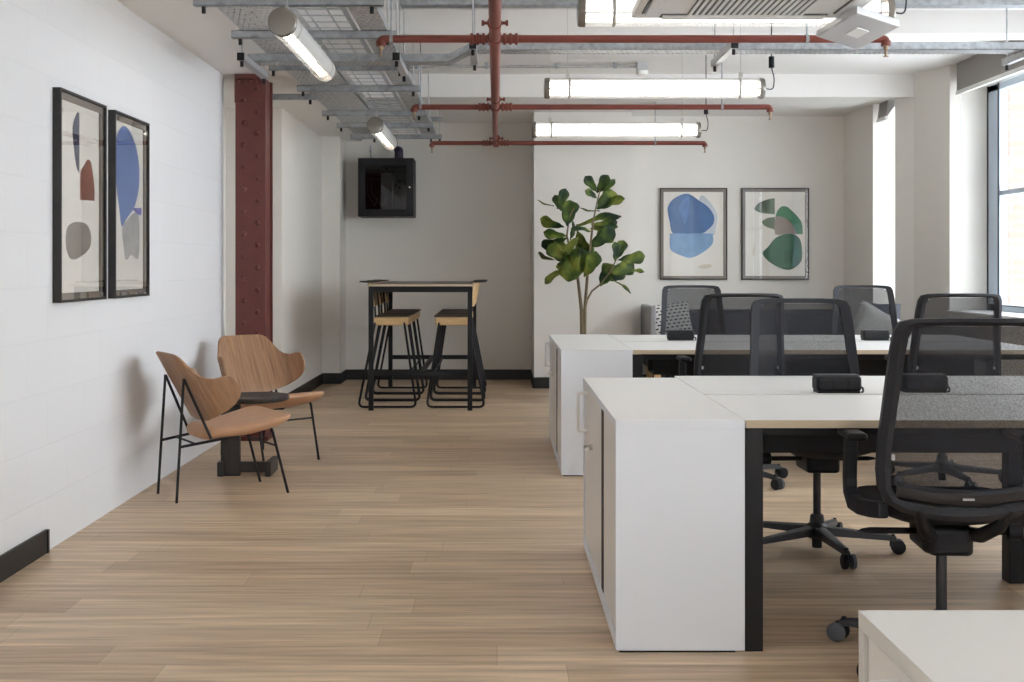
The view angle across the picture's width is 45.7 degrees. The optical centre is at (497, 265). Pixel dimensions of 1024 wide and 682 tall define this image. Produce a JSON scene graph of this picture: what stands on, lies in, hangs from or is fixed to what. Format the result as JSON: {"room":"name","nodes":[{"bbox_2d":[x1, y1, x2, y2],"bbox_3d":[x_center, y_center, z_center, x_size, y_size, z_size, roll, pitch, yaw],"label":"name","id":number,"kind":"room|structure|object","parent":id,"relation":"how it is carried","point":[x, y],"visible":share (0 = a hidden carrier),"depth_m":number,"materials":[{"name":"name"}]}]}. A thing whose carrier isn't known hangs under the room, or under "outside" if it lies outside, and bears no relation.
{"room":"open-plan office","nodes":[
{"label":"open-plan office","id":0,"kind":"room"},
{"bbox_2d":[0,0,345,554],"bbox_3d":[-2.115,-0.262,5.000,0.970,2.953,16.400,0,0,0],"label":"wall","id":1,"kind":"structure","parent":0,"point":[81,382],"depth_m":6.28,"materials":[{"name":"white paint"}]},
{"bbox_2d":[52,87,106,302],"bbox_3d":[-1.901,-0.306,5.541,0.038,0.930,0.614,0,0,0],"label":"framed print","id":2,"kind":"object","parent":1,"relation":"attached to","point":[79,123],"visible":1,"depth_m":5.52,"materials":[{"name":"beige paper"}]},
{"bbox_2d":[108,110,149,298],"bbox_3d":[-1.901,-0.305,6.274,0.038,0.930,0.587,0,0,0],"label":"framed print","id":3,"kind":"object","parent":1,"relation":"attached to","point":[128,136],"visible":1,"depth_m":6.27,"materials":[{"name":"paper"}]},
{"bbox_2d":[0,369,346,582],"bbox_3d":[-1.953,1.160,4.895,0.674,0.110,16.190,0,0,0],"label":"baseboard","id":4,"kind":"structure","parent":1,"relation":"attached to","point":[17,558],"depth_m":5.01,"materials":[{"name":"black"}]},
{"bbox_2d":[291,19,334,76],"bbox_3d":[-0.970,-1.113,6.180,0.111,0.108,1.330,0,0,0],"label":"tube","id":5,"kind":"object","parent":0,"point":[302,41],"depth_m":6.19,"materials":[{"name":"white plastic"}]},
{"bbox_2d":[0,380,1023,681],"bbox_3d":[1.000,1.275,5.000,7.200,0.120,16.800,0,0,0],"label":"floor","id":6,"kind":"structure","parent":0,"point":[422,543],"depth_m":4.75,"materials":[{"name":"brown wood"}]},
{"bbox_2d":[155,351,290,502],"bbox_3d":[-1.481,0.834,6.514,0.639,0.767,0.596,0,0,-33],"label":"lounge chair","id":7,"kind":"object","parent":6,"relation":"on","point":[205,399],"visible":1,"depth_m":6.34,"materials":[{"name":"brown wood"}]},
{"bbox_2d":[217,392,288,476],"bbox_3d":[-1.430,0.986,7.120,0.410,0.458,0.410,0,0,0],"label":"side table","id":8,"kind":"object","parent":6,"relation":"on","point":[230,464],"visible":0.78,"depth_m":7.03,"materials":[{"name":"black wood"}]},
{"bbox_2d":[234,74,274,440],"bbox_3d":[-1.717,-0.060,8.552,0.240,2.550,0.266,0,0,0],"label":"steel column","id":9,"kind":"structure","parent":6,"relation":"on","point":[253,99],"depth_m":8.45,"materials":[{"name":"red metal"}]},
{"bbox_2d":[217,334,323,460],"bbox_3d":[-1.468,0.834,7.707,0.596,0.767,0.639,0,0,-42],"label":"lounge chair","id":10,"kind":"object","parent":6,"relation":"on","point":[254,362],"visible":0.77,"depth_m":7.87,"materials":[{"name":"brown wood"}]},
{"bbox_2d":[358,281,419,407],"bbox_3d":[-0.953,0.674,10.650,0.514,1.082,0.538,0,0,0],"label":"bar stool","id":11,"kind":"object","parent":6,"relation":"on","point":[380,319],"visible":0.73,"depth_m":10.43,"materials":[{"name":"black metal"}]},
{"bbox_2d":[367,280,423,398],"bbox_3d":[-0.953,0.674,11.220,0.514,1.082,0.538,0,0,0],"label":"bar stool","id":12,"kind":"object","parent":6,"relation":"on","point":[381,294],"visible":0.58,"depth_m":11.38,"materials":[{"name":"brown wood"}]},
{"bbox_2d":[374,279,427,392],"bbox_3d":[-0.953,0.674,11.790,0.514,1.082,0.538,0,0,0],"label":"bar stool","id":13,"kind":"object","parent":6,"relation":"on","point":[387,294],"visible":0.61,"depth_m":11.96,"materials":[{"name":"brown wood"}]},
{"bbox_2d":[367,281,475,410],"bbox_3d":[-0.643,0.683,11.145,0.897,1.064,1.974,0,0,0],"label":"table","id":14,"kind":"object","parent":6,"relation":"on","point":[388,286],"visible":0.88,"depth_m":10.20,"materials":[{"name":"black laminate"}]},
{"bbox_2d":[426,281,486,407],"bbox_3d":[-0.357,0.674,10.650,0.514,1.082,0.538,0,0,0],"label":"bar stool","id":15,"kind":"object","parent":6,"relation":"on","point":[441,319],"visible":0.87,"depth_m":10.43,"materials":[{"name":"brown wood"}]},
{"bbox_2d":[432,280,486,398],"bbox_3d":[-0.357,0.674,11.220,0.514,1.082,0.538,0,0,0],"label":"bar stool","id":16,"kind":"object","parent":6,"relation":"on","point":[438,363],"visible":0.44,"depth_m":11.44,"materials":[{"name":"black metal"}]},
{"bbox_2d":[435,279,487,392],"bbox_3d":[-0.357,0.674,11.790,0.514,1.082,0.538,0,0,0],"label":"bar stool","id":17,"kind":"object","parent":6,"relation":"on","point":[444,331],"visible":0.41,"depth_m":12.01,"materials":[{"name":"black metal"}]},
{"bbox_2d":[545,334,631,475],"bbox_3d":[0.551,0.850,7.820,0.452,0.730,1.600,0,0,0],"label":"storage cabinet","id":18,"kind":"object","parent":6,"relation":"on","point":[573,358],"visible":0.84,"depth_m":7.02,"materials":[{"name":"white laminate"}]},
{"bbox_2d":[538,175,644,333],"bbox_3d":[0.850,0.196,11.013,0.982,2.037,0.414,0,0,0],"label":"fig","id":19,"kind":"object","parent":6,"relation":"on","point":[573,262],"visible":0.94,"depth_m":10.97,"materials":[{"name":"plant"}]},
{"bbox_2d":[641,304,660,377],"bbox_3d":[2.482,0.800,11.130,2.065,0.830,2.460,0,0,0],"label":"sofa","id":20,"kind":"object","parent":6,"relation":"on","point":[648,312],"visible":0.12,"depth_m":11.78,"materials":[{"name":"grey fabric"}]},
{"bbox_2d":[654,305,661,334],"bbox_3d":[1.705,0.560,11.940,0.466,0.436,0.192,0,0,-11],"label":"cushion","id":21,"kind":"object","parent":20,"relation":"on","point":[658,307],"visible":0.12,"depth_m":11.86,"materials":[{"name":"white fabric"}]},
{"bbox_2d":[577,378,744,651],"bbox_3d":[0.553,0.850,4.548,0.445,0.730,1.460,0,0,0],"label":"storage cabinet","id":22,"kind":"object","parent":6,"relation":"on","point":[664,462],"visible":1,"depth_m":3.82,"materials":[{"name":"white laminate"}]},
{"bbox_2d":[660,285,721,377],"bbox_3d":[1.469,0.681,8.975,0.702,1.068,0.715,0,0,0],"label":"office chair","id":23,"kind":"object","parent":6,"relation":"on","point":[681,304],"visible":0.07,"depth_m":9.25,"materials":[{"name":"black fabric"}]},
{"bbox_2d":[676,293,787,489],"bbox_3d":[1.315,0.681,6.865,0.703,1.068,0.714,0,0,-2],"label":"office chair","id":24,"kind":"object","parent":6,"relation":"on","point":[723,334],"visible":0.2,"depth_m":6.60,"materials":[{"name":"grey plastic"}]},
{"bbox_2d":[609,335,890,377],"bbox_3d":[1.990,0.850,7.793,2.420,0.730,1.545,0,0,0],"label":"desk","id":25,"kind":"object","parent":6,"relation":"on","point":[661,353],"visible":0.23,"depth_m":7.60,"materials":[{"name":"white laminate"}]},
{"bbox_2d":[667,330,695,340],"bbox_3d":[1.199,0.451,7.929,0.188,0.068,0.092,0,0,0],"label":"box","id":26,"kind":"object","parent":25,"relation":"on","point":[672,335],"visible":1,"depth_m":7.89,"materials":[{"name":"black plastic"}]},
{"bbox_2d":[670,333,692,337],"bbox_3d":[1.191,0.451,7.884,0.150,0.032,0.002,0,0,0],"label":"socket","id":27,"kind":"object","parent":26,"relation":"attached to","point":[672,335],"depth_m":7.88,"materials":[{"name":"black plastic"}]},
{"bbox_2d":[648,370,884,374],"bbox_3d":[1.990,0.682,7.793,2.021,0.005,0.280,0,0,0],"label":"cable tray","id":28,"kind":"object","parent":25,"relation":"on","point":[655,372],"depth_m":7.65,"materials":[{"name":"black metal"}]},
{"bbox_2d":[648,360,886,373],"bbox_3d":[1.990,0.615,7.793,2.021,0.130,0.280,0,0,0],"label":"cable tray","id":29,"kind":"object","parent":25,"relation":"on","point":[654,366],"depth_m":7.65,"materials":[{"name":"black metal"}]},
{"bbox_2d":[860,330,890,340],"bbox_3d":[2.468,0.451,7.929,0.188,0.068,0.092,0,0,0],"label":"box","id":30,"kind":"object","parent":25,"relation":"on","point":[866,335],"visible":0.94,"depth_m":7.89,"materials":[{"name":"black plastic"}]},
{"bbox_2d":[866,333,888,337],"bbox_3d":[2.460,0.451,7.884,0.150,0.032,0.002,0,0,0],"label":"socket","id":31,"kind":"object","parent":30,"relation":"attached to","point":[868,335],"depth_m":7.88,"materials":[{"name":"black plastic"}]},
{"bbox_2d":[749,298,905,568],"bbox_3d":[1.376,0.681,5.195,0.698,1.068,0.714,0,0,0],"label":"office chair","id":32,"kind":"object","parent":6,"relation":"on","point":[789,336],"visible":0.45,"depth_m":5.45,"materials":[{"name":"grey plastic"}]},
{"bbox_2d":[675,376,1023,650],"bbox_3d":[1.989,0.850,4.595,2.422,0.730,1.545,0,0,0],"label":"desk","id":33,"kind":"object","parent":6,"relation":"on","point":[781,414],"visible":0.45,"depth_m":4.20,"materials":[{"name":"white laminate"}]},
{"bbox_2d":[763,441,875,452],"bbox_3d":[1.989,0.682,4.595,2.022,0.005,0.280,0,0,0],"label":"cable tray","id":34,"kind":"object","parent":33,"relation":"on","point":[766,448],"depth_m":4.45,"materials":[{"name":"black metal"}]},
{"bbox_2d":[763,435,876,450],"bbox_3d":[1.989,0.615,4.595,2.022,0.130,0.280,0,0,0],"label":"cable tray","id":35,"kind":"object","parent":33,"relation":"on","point":[770,442],"depth_m":4.45,"materials":[{"name":"black metal"}]},
{"bbox_2d":[812,374,863,392],"bbox_3d":[1.308,0.451,4.664,0.188,0.068,0.092,0,0,0],"label":"box","id":36,"kind":"object","parent":33,"relation":"on","point":[821,383],"visible":1,"depth_m":4.62,"materials":[{"name":"black plastic"}]},
{"bbox_2d":[820,380,859,388],"bbox_3d":[1.300,0.451,4.619,0.150,0.032,0.002,0,0,0],"label":"socket","id":37,"kind":"object","parent":36,"relation":"attached to","point":[824,384],"depth_m":4.62,"materials":[{"name":"black plastic"}]},
{"bbox_2d":[833,285,897,375],"bbox_3d":[2.743,0.681,9.003,0.693,1.068,0.727,0,0,4],"label":"office chair","id":38,"kind":"object","parent":6,"relation":"on","point":[873,307],"visible":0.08,"depth_m":9.27,"materials":[{"name":"black fabric"}]},
{"bbox_2d":[826,318,1023,676],"bbox_3d":[1.393,0.681,3.739,0.676,1.068,0.711,0,0,3],"label":"office chair","id":39,"kind":"object","parent":6,"relation":"on","point":[949,458],"visible":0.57,"depth_m":3.50,"materials":[{"name":"grey plastic"}]},
{"bbox_2d":[859,610,1023,681],"bbox_3d":[0.888,0.850,1.006,0.839,0.730,1.413,0,0,0],"label":"storage cabinet","id":40,"kind":"object","parent":6,"relation":"on","point":[895,645],"visible":1,"depth_m":1.58,"materials":[{"name":"white laminate"}]},
{"bbox_2d":[884,293,1001,359],"bbox_3d":[2.512,0.681,6.824,0.697,1.068,0.693,0,0,2],"label":"office chair","id":41,"kind":"object","parent":6,"relation":"on","point":[935,307],"visible":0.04,"depth_m":6.54,"materials":[{"name":"black fabric"}]},
{"bbox_2d":[117,0,1023,140],"bbox_3d":[1.000,-1.613,5.000,7.200,0.551,16.800,0,0,0],"label":"ceiling","id":42,"kind":"structure","parent":0,"point":[805,84],"depth_m":10.28,"materials":[{"name":"white paint"}]},
{"bbox_2d":[237,39,267,83],"bbox_3d":[-1.478,-1.243,7.337,0.042,0.188,0.726,0,0,0],"label":"strut","id":43,"kind":"object","parent":42,"relation":"hanging from","point":[244,60],"visible":0.91,"depth_m":7.23,"materials":[{"name":"grey metal"}]},
{"bbox_2d":[193,0,383,13],"bbox_3d":[-0.995,-1.470,5.780,0.900,0.537,0.040,0,0,0],"label":"strut","id":44,"kind":"object","parent":42,"relation":"hanging from","point":[196,3],"visible":0.98,"depth_m":5.76,"materials":[{"name":"grey metal"}]},
{"bbox_2d":[217,7,375,133],"bbox_3d":[-1.225,-1.300,8.075,0.330,0.045,7.350,0,0,0],"label":"cable tray","id":45,"kind":"object","parent":44,"relation":"on","point":[335,102],"visible":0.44,"depth_m":8.19,"materials":[{"name":"metal"}]},
{"bbox_2d":[228,7,361,130],"bbox_3d":[-1.292,-1.289,8.150,0.113,0.018,7.300,0,0,0],"label":"cable","id":46,"kind":"object","parent":45,"relation":"in","point":[228,7],"visible":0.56,"depth_m":7.22,"materials":[{"name":"grey plastic"}]},
{"bbox_2d":[348,7,435,133],"bbox_3d":[-0.670,-1.300,8.075,0.140,0.045,7.350,0,0,0],"label":"cable tray","id":47,"kind":"object","parent":44,"relation":"on","point":[409,100],"visible":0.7,"depth_m":7.23,"materials":[{"name":"metal"}]},
{"bbox_2d":[273,93,315,103],"bbox_3d":[-1.630,-1.472,9.060,0.540,0.532,0.040,0,0,0],"label":"strut","id":48,"kind":"object","parent":42,"relation":"hanging from","point":[310,97],"visible":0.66,"depth_m":9.04,"materials":[{"name":"grey metal"}]},
{"bbox_2d":[231,0,396,44],"bbox_3d":[-0.998,-1.470,6.600,0.895,0.537,0.040,0,0,0],"label":"strut","id":49,"kind":"object","parent":42,"relation":"hanging from","point":[239,34],"visible":0.82,"depth_m":6.58,"materials":[{"name":"grey metal"}]},
{"bbox_2d":[268,0,409,75],"bbox_3d":[-1.004,-1.470,7.680,0.887,0.537,0.040,0,0,0],"label":"strut","id":50,"kind":"object","parent":42,"relation":"attached to","point":[273,69],"visible":0.63,"depth_m":7.66,"materials":[{"name":"grey metal"}]},
{"bbox_2d":[297,43,419,96],"bbox_3d":[-0.985,-1.470,8.600,0.870,0.537,0.040,0,0,0],"label":"strut","id":51,"kind":"object","parent":42,"relation":"attached to","point":[413,88],"visible":0.78,"depth_m":8.58,"materials":[{"name":"grey metal"}]},
{"bbox_2d":[322,66,424,119],"bbox_3d":[-1.022,-1.470,10.000,0.845,0.537,0.040,0,0,0],"label":"strut","id":52,"kind":"object","parent":42,"relation":"hanging from","point":[327,113],"visible":0.82,"depth_m":9.98,"materials":[{"name":"grey metal"}]},
{"bbox_2d":[336,71,432,131],"bbox_3d":[-1.010,-1.470,10.850,0.860,0.537,0.040,0,0,0],"label":"strut","id":53,"kind":"object","parent":42,"relation":"hanging from","point":[341,125],"visible":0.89,"depth_m":10.83,"materials":[{"name":"grey metal"}]},
{"bbox_2d":[351,110,441,141],"bbox_3d":[-0.988,-1.365,11.800,0.885,0.329,0.040,0,0,0],"label":"strut","id":54,"kind":"object","parent":42,"relation":"hanging from","point":[353,136],"visible":0.73,"depth_m":11.78,"materials":[{"name":"grey metal"}]},
{"bbox_2d":[431,117,441,121],"bbox_3d":[-0.603,-1.425,11.800,0.115,0.041,0.040,0,0,0],"label":"strut","id":55,"kind":"object","parent":54,"relation":"attached to","point":[434,119],"visible":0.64,"depth_m":11.78,"materials":[{"name":"grey metal"}]},
{"bbox_2d":[392,0,407,81],"bbox_3d":[-0.585,-1.444,7.287,0.042,0.589,0.626,0,0,0],"label":"strut","id":56,"kind":"object","parent":42,"relation":"hanging from","point":[397,59],"visible":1,"depth_m":7.26,"materials":[{"name":"grey metal"}]},
{"bbox_2d":[469,0,477,70],"bbox_3d":[-0.145,-1.478,7.297,0.042,0.519,0.606,0,0,0],"label":"strut","id":57,"kind":"object","parent":42,"relation":"attached to","point":[473,48],"visible":0.78,"depth_m":7.18,"materials":[{"name":"grey metal"}]},
{"bbox_2d":[410,62,636,68],"bbox_3d":[0.095,-1.713,10.380,2.190,0.050,0.036,0,0,0],"label":"conduit","id":58,"kind":"object","parent":42,"relation":"attached to","point":[486,66],"visible":0.82,"depth_m":10.37,"materials":[{"name":"metal"}]},
{"bbox_2d":[532,55,708,137],"bbox_3d":[1.005,-1.396,10.000,1.456,0.684,0.132,0,0,0],"label":"tube light","id":59,"kind":"object","parent":42,"relation":"hanging from","point":[549,125],"visible":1,"depth_m":9.98,"materials":[{"name":"white"}]},
{"bbox_2d":[536,122,696,124],"bbox_3d":[0.972,-1.175,10.000,1.330,0.015,0.081,0,0,0],"label":"tray","id":60,"kind":"object","parent":59,"relation":"on","point":[537,123],"depth_m":9.98,"materials":[{"name":"grey"}]},
{"bbox_2d":[376,0,890,152],"bbox_3d":[0.675,-1.399,7.710,2.635,0.678,7.420,0,0,0],"label":"sprinkler pipework","id":61,"kind":"object","parent":42,"relation":"hanging from","point":[494,38],"visible":0.99,"depth_m":6.15,"materials":[{"name":"red paint"}]},
{"bbox_2d":[247,42,1023,65],"bbox_3d":[1.190,-1.284,7.350,5.380,0.117,0.150,0,0,0],"label":"cable tray","id":62,"kind":"object","parent":42,"relation":"hanging from","point":[463,52],"visible":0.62,"depth_m":7.27,"materials":[{"name":"metal"}]},
{"bbox_2d":[247,54,448,65],"bbox_3d":[-0.897,-1.248,7.350,1.205,0.047,0.150,0,0,0],"label":"tray","id":63,"kind":"object","parent":62,"relation":"on","point":[261,59],"depth_m":7.27,"materials":[{"name":"metal"}]},
{"bbox_2d":[254,61,449,65],"bbox_3d":[-0.897,-1.226,7.350,1.205,0.003,0.150,0,0,0],"label":"tray","id":64,"kind":"object","parent":62,"relation":"on","point":[261,63],"depth_m":7.35,"materials":[{"name":"grey metal"}]},
{"bbox_2d":[290,7,417,133],"bbox_3d":[-0.910,-1.300,8.100,0.260,0.045,7.400,0,0,0],"label":"tray","id":65,"kind":"object","parent":62,"relation":"on","point":[294,10],"visible":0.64,"depth_m":7.26,"materials":[{"name":"metal"}]},
{"bbox_2d":[267,0,336,81],"bbox_3d":[-0.977,-1.160,6.180,0.132,0.242,1.390,0,0,0],"label":"tube light","id":66,"kind":"object","parent":65,"relation":"hanging from","point":[282,22],"visible":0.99,"depth_m":5.86,"materials":[{"name":"white plastic"}]},
{"bbox_2d":[367,114,397,149],"bbox_3d":[-0.965,-1.160,10.220,0.132,0.242,1.390,0,0,0],"label":"tube light","id":67,"kind":"object","parent":65,"relation":"hanging from","point":[375,125],"visible":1,"depth_m":9.77,"materials":[{"name":"white"}]},
{"bbox_2d":[380,123,396,146],"bbox_3d":[-0.958,-1.113,10.220,0.111,0.108,1.330,0,0,0],"label":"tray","id":68,"kind":"object","parent":67,"relation":"on","point":[388,139],"depth_m":10.31,"materials":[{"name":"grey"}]},
{"bbox_2d":[477,49,1022,53],"bbox_3d":[1.863,-1.296,7.350,4.035,0.003,0.150,0,0,0],"label":"tray","id":69,"kind":"object","parent":62,"relation":"on","point":[479,51],"depth_m":7.33,"materials":[{"name":"white metal"}]},
{"bbox_2d":[636,62,647,75],"bbox_3d":[1.230,-1.681,10.380,0.110,0.114,0.110,0,0,0],"label":"smoke detector","id":70,"kind":"object","parent":42,"relation":"attached to","point":[642,67],"visible":1,"depth_m":10.34,"materials":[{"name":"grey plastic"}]},
{"bbox_2d":[544,8,774,98],"bbox_3d":[1.017,-1.396,7.660,1.456,0.684,0.132,0,0,0],"label":"tube light","id":71,"kind":"object","parent":42,"relation":"hanging from","point":[759,83],"visible":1,"depth_m":7.64,"materials":[{"name":"white plastic"}]},
{"bbox_2d":[550,78,759,81],"bbox_3d":[0.984,-1.175,7.660,1.330,0.015,0.081,0,0,0],"label":"tray","id":72,"kind":"object","parent":71,"relation":"on","point":[551,79],"depth_m":7.64,"materials":[{"name":"grey"}]},
{"bbox_2d":[400,0,1023,7],"bbox_3d":[1.640,-1.669,7.500,4.480,0.138,0.116,0,0,0],"label":"steel trunking","id":73,"kind":"object","parent":42,"relation":"attached to","point":[403,3],"visible":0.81,"depth_m":7.45,"materials":[{"name":"white metal"}]},
{"bbox_2d":[711,22,738,71],"bbox_3d":[1.360,-1.478,7.312,0.042,0.519,0.676,0,0,0],"label":"strut","id":74,"kind":"object","parent":42,"relation":"attached to","point":[730,48],"visible":0.72,"depth_m":7.26,"materials":[{"name":"metal"}]},
{"bbox_2d":[577,0,906,26],"bbox_3d":[1.077,-1.396,5.360,1.456,0.684,0.132,0,0,0],"label":"tube light","id":75,"kind":"object","parent":42,"relation":"hanging from","point":[889,6],"visible":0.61,"depth_m":5.34,"materials":[{"name":"white"}]},
{"bbox_2d":[586,0,880,2],"bbox_3d":[1.044,-1.175,5.360,1.330,0.015,0.081,0,0,0],"label":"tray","id":76,"kind":"object","parent":75,"relation":"on","point":[587,1],"depth_m":5.39,"materials":[{"name":"grey metal"}]},
{"bbox_2d":[631,0,872,19],"bbox_3d":[0.978,-1.362,4.470,0.880,0.752,0.880,0,0,0],"label":"air conditioner","id":77,"kind":"object","parent":42,"relation":"attached to","point":[663,9],"visible":0.9,"depth_m":4.69,"materials":[{"name":"white"}]},
{"bbox_2d":[687,0,820,16],"bbox_3d":[0.978,-0.992,4.480,0.460,0.005,0.680,0,0,0],"label":"grille","id":78,"kind":"object","parent":77,"relation":"attached to","point":[695,8],"depth_m":4.67,"materials":[{"name":"white metal"}]},
{"bbox_2d":[816,0,899,48],"bbox_3d":[1.459,-1.343,4.953,0.278,0.791,0.776,0,0,0],"label":"panel","id":79,"kind":"object","parent":42,"relation":"hanging from","point":[858,27],"visible":1,"depth_m":4.86,"materials":[{"name":"grey plastic"}]},
{"bbox_2d":[1002,8,1023,70],"bbox_3d":[3.170,-1.478,7.272,0.042,0.519,0.656,0,0,0],"label":"strut","id":80,"kind":"object","parent":42,"relation":"attached to","point":[1019,56],"visible":1,"depth_m":7.51,"materials":[{"name":"metal"}]},
{"bbox_2d":[346,112,842,376],"bbox_3d":[1.035,-0.262,12.685,5.330,2.953,1.230,0,0,0],"label":"wall","id":81,"kind":"structure","parent":0,"point":[479,211],"depth_m":12.40,"materials":[{"name":"white paint"}]},
{"bbox_2d":[358,158,415,217],"bbox_3d":[-1.166,-0.818,12.799,0.576,0.608,0.382,0,0,0],"label":"upper cabinet","id":82,"kind":"object","parent":81,"relation":"attached to","point":[386,186],"visible":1,"depth_m":12.62,"materials":[{"name":"black metal"}]},
{"bbox_2d":[394,146,402,157],"bbox_3d":[-1.045,-1.194,12.820,0.092,0.143,0.090,0,0,38],"label":"cable bundle","id":83,"kind":"object","parent":82,"relation":"on","point":[398,150],"visible":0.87,"depth_m":12.79,"materials":[{"name":"black plastic"}]},
{"bbox_2d":[347,369,677,387],"bbox_3d":[0.955,1.160,12.523,5.150,0.110,0.934,0,0,0],"label":"baseboard","id":84,"kind":"structure","parent":81,"relation":"attached to","point":[352,374],"depth_m":12.98,"materials":[{"name":"black"}]},
{"bbox_2d":[660,188,726,279],"bbox_3d":[1.992,-0.327,12.385,0.687,0.935,0.030,0,0,0],"label":"framed print","id":85,"kind":"object","parent":81,"relation":"attached to","point":[693,221],"visible":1,"depth_m":12.39,"materials":[{"name":"paper"}]},
{"bbox_2d":[741,188,808,279],"bbox_3d":[2.825,-0.327,12.385,0.687,0.935,0.030,0,0,0],"label":"framed print","id":86,"kind":"object","parent":81,"relation":"attached to","point":[774,221],"visible":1,"depth_m":12.39,"materials":[{"name":"multicoloured paper"}]},
{"bbox_2d":[895,303,900,319],"bbox_3d":[3.280,0.570,10.440,0.367,0.532,0.179,0,0,7],"label":"cushion","id":87,"kind":"object","parent":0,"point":[898,306],"visible":0.04,"depth_m":10.42,"materials":[{"name":"grey fabric"}]},
{"bbox_2d":[843,65,1023,320],"bbox_3d":[3.973,-0.262,4.700,0.894,2.953,15.800,0,0,0],"label":"wall","id":88,"kind":"structure","parent":0,"point":[922,247],"depth_m":10.93,"materials":[{"name":"white paint"}]},
{"bbox_2d":[876,100,894,229],"bbox_3d":[3.634,-0.932,11.340,0.132,1.195,0.260,0,0,0],"label":"roller blind","id":89,"kind":"object","parent":88,"relation":"attached to","point":[885,108],"visible":1,"depth_m":11.33,"materials":[{"name":"grey fabric"}]},
{"bbox_2d":[956,40,1023,226],"bbox_3d":[3.979,-1.036,8.870,0.112,1.401,3.100,0,0,0],"label":"roller blind","id":90,"kind":"object","parent":88,"relation":"attached to","point":[977,71],"visible":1,"depth_m":9.91,"materials":[{"name":"grey fabric"}]},
{"bbox_2d":[987,74,1023,312],"bbox_3d":[4.255,-0.580,8.895,0.090,1.930,3.190,0,0,0],"label":"window","id":91,"kind":"structure","parent":88,"relation":"in","point":[998,192],"depth_m":10.25,"materials":[{"name":"blue"}]},
{"bbox_2d":[1002,311,1023,318],"bbox_3d":[4.055,0.390,8.895,0.370,0.020,3.190,0,0,0],"label":"trim","id":92,"kind":"structure","parent":88,"relation":"attached to","point":[1004,314],"depth_m":9.33,"materials":[{"name":"white plastic"}]},
{"label":"outside","id":93,"kind":"structure","parent":0,"visible":0},
{"bbox_2d":[1008,84,1023,305],"bbox_3d":[11.550,-1.460,21.475,16.300,9.350,3.250,0,0,0],"label":"brick building","id":94,"kind":"structure","parent":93,"point":[1016,94],"depth_m":20.00,"materials":[{"name":"white brick"}]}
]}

